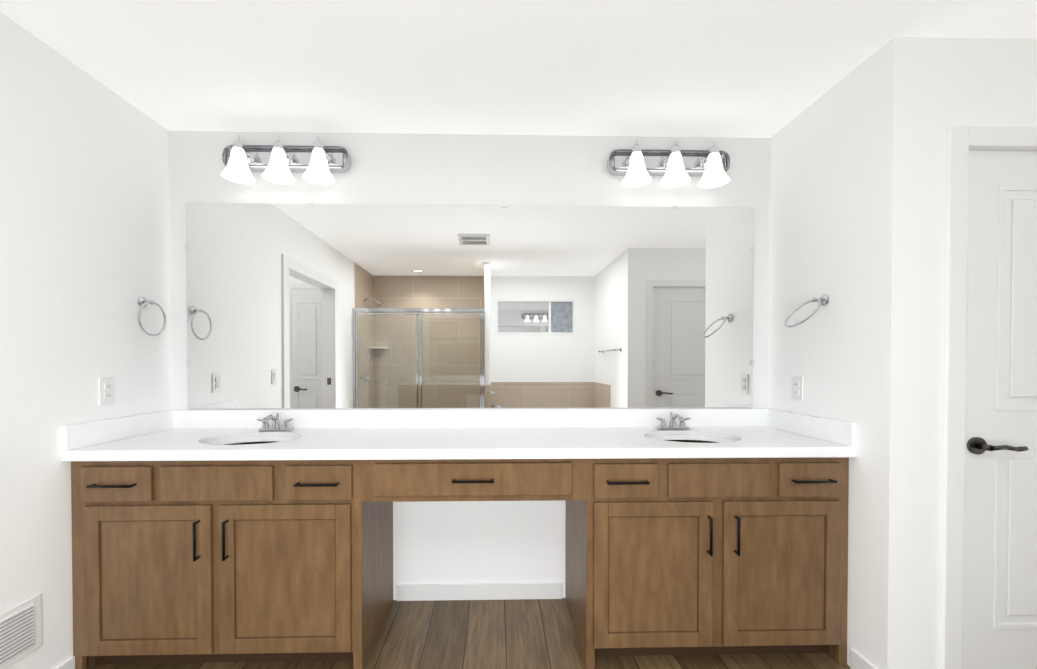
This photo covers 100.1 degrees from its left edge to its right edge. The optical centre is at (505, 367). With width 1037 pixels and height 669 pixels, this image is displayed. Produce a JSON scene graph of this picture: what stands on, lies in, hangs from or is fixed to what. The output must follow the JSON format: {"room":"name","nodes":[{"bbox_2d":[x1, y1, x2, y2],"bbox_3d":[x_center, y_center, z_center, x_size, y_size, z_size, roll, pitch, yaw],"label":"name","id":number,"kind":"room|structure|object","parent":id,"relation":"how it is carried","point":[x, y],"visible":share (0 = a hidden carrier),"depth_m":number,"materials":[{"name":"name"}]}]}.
{"room":"bathroom","nodes":[
{"label":"bathroom","id":0,"kind":"room"},
{"bbox_2d":[0,12,171,668],"bbox_3d":[-1.745,0.025,0.384,0.115,2.440,3.950,0,1,-1],"label":"wall","id":1,"kind":"structure","parent":0,"point":[86,181],"depth_m":1.68,"materials":[{"name":"paint"}]},
{"bbox_2d":[0,594,41,668],"bbox_3d":[-1.705,0.930,1.423,0.010,0.195,0.354,0,1,-1],"label":"air vent","id":2,"kind":"object","parent":1,"relation":"in","point":[20,630],"visible":1,"depth_m":1.52,"materials":[{"name":"white plastic"}]},
{"bbox_2d":[99,377,114,404],"bbox_3d":[-1.716,0.100,1.871,0.010,0.116,0.072,0,1,-1],"label":"electrical outlet","id":3,"kind":"object","parent":1,"relation":"attached to","point":[106,391],"visible":1,"depth_m":1.87,"materials":[{"name":"white plastic"}]},
{"bbox_2d":[138,297,165,335],"bbox_3d":[-1.696,-0.242,2.062,0.058,0.186,0.166,0,1,-1],"label":"towel ring","id":4,"kind":"object","parent":1,"relation":"attached to","point":[143,302],"visible":1,"depth_m":2.05,"materials":[{"name":"silver metal"}]},
{"bbox_2d":[168,131,767,599],"bbox_3d":[-0.093,0.002,2.339,3.220,2.440,0.115,0,1,-1],"label":"wall","id":5,"kind":"structure","parent":0,"point":[435,542],"depth_m":2.28,"materials":[{"name":"paint"}]},
{"bbox_2d":[221,135,350,184],"bbox_3d":[-1.114,-1.036,2.163,0.630,0.210,0.212,0,1,-1],"label":"sconce","id":6,"kind":"object","parent":5,"relation":"attached to","point":[279,162],"visible":1,"depth_m":2.19,"materials":[{"name":"white glass"}]},
{"bbox_2d":[185,203,754,408],"bbox_3d":[-0.164,-0.320,2.270,2.962,1.061,0.010,0,1,-1],"label":"mirror","id":7,"kind":"object","parent":5,"relation":"attached to","point":[310,305],"visible":1,"depth_m":2.27,"materials":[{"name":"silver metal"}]},
{"bbox_2d":[607,140,729,187],"bbox_3d":[0.850,-1.037,2.208,0.630,0.210,0.212,0,1,-1],"label":"sconce","id":8,"kind":"object","parent":5,"relation":"attached to","point":[636,165],"visible":0.98,"depth_m":2.23,"materials":[{"name":"white glass"}]},
{"bbox_2d":[89,598,849,668],"bbox_3d":[-0.215,1.269,0.443,6.400,0.050,4.200,0,1,-1],"label":"floor","id":9,"kind":"structure","parent":0,"point":[497,634],"depth_m":1.89,"materials":[{"name":"brown wood"}]},
{"bbox_2d":[71,441,362,668],"bbox_3d":[-1.153,0.793,1.988,1.138,0.866,0.550,0,1,-1],"label":"base cabinet","id":10,"kind":"object","parent":9,"relation":"on","point":[226,561],"depth_m":1.72,"materials":[{"name":"brown wood"}]},
{"bbox_2d":[61,408,856,460],"bbox_3d":[-0.157,0.316,1.995,3.131,0.190,0.574,0,1,-1],"label":"countertop","id":11,"kind":"structure","parent":10,"relation":"on","point":[341,434],"depth_m":1.97,"materials":[{"name":"white stone"}]},
{"bbox_2d":[257,413,293,430],"bbox_3d":[-1.149,0.272,2.130,0.176,0.085,0.145,0,1,-1],"label":"faucet","id":12,"kind":"object","parent":11,"relation":"on","point":[276,425],"visible":1,"depth_m":2.16,"materials":[{"name":"silver metal"}]},
{"bbox_2d":[656,412,689,429],"bbox_3d":[0.856,0.272,2.176,0.176,0.085,0.145,0,1,-1],"label":"faucet","id":13,"kind":"object","parent":11,"relation":"on","point":[673,425],"visible":1,"depth_m":2.21,"materials":[{"name":"silver metal"}]},
{"bbox_2d":[363,459,594,668],"bbox_3d":[-0.130,0.793,2.011,0.944,0.866,0.550,0,1,-1],"label":"vanity desk","id":14,"kind":"object","parent":9,"relation":"on","point":[385,482],"depth_m":1.76,"materials":[{"name":"brown wood"}]},
{"bbox_2d":[595,440,848,664],"bbox_3d":[0.865,0.792,2.034,1.082,0.866,0.550,0,1,-1],"label":"base cabinet","id":15,"kind":"object","parent":9,"relation":"on","point":[694,556],"depth_m":1.76,"materials":[{"name":"brown wood"}]},
{"bbox_2d":[0,0,1036,137],"bbox_3d":[-0.215,-1.220,0.414,6.400,0.050,4.200,0,1,-1],"label":"ceiling","id":16,"kind":"structure","parent":0,"point":[722,68],"depth_m":1.69,"materials":[{"name":"paint"}]},
{"bbox_2d":[768,62,863,665],"bbox_3d":[1.467,0.006,2.007,0.115,2.440,0.570,0,1,-1],"label":"wall","id":17,"kind":"structure","parent":0,"point":[840,186],"depth_m":1.93,"materials":[{"name":"paint"}]},
{"bbox_2d":[792,376,802,400],"bbox_3d":[1.402,0.099,2.087,0.010,0.116,0.072,0,1,-1],"label":"electrical outlet","id":18,"kind":"object","parent":17,"relation":"attached to","point":[797,387],"visible":1,"depth_m":2.08,"materials":[{"name":"white plastic"}]},
{"bbox_2d":[785,294,828,327],"bbox_3d":[1.332,-0.251,1.917,0.157,0.146,0.166,0,1,-1],"label":"towel ring","id":19,"kind":"object","parent":17,"relation":"attached to","point":[823,300],"visible":1,"depth_m":1.91,"materials":[{"name":"silver metal"}]},
{"bbox_2d":[860,37,1036,668],"bbox_3d":[2.055,0.010,1.672,1.275,2.440,0.115,0,1,-1],"label":"wall","id":20,"kind":"structure","parent":0,"point":[916,88],"depth_m":1.61,"materials":[{"name":"paint"}]},
{"bbox_2d":[55,582,877,668],"bbox_3d":[0.514,1.197,0.859,4.424,0.085,2.900,0,1,-1],"label":"baseboard","id":21,"kind":"structure","parent":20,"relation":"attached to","point":[471,591],"depth_m":2.28,"materials":[{"name":"white wood"}]},
{"bbox_2d":[940,126,1036,668],"bbox_3d":[2.070,0.175,1.609,0.902,2.110,0.016,0,1,-1],"label":"door frame","id":22,"kind":"structure","parent":20,"relation":"attached to","point":[961,140],"depth_m":1.59,"materials":[{"name":"white wood"}]},
{"bbox_2d":[962,150,1036,668],"bbox_3d":[2.070,0.207,1.614,0.754,2.026,0.098,0,1,-1],"label":"door","id":23,"kind":"structure","parent":20,"relation":"in","point":[1000,578],"depth_m":1.62,"materials":[{"name":"white wood"}]}
]}

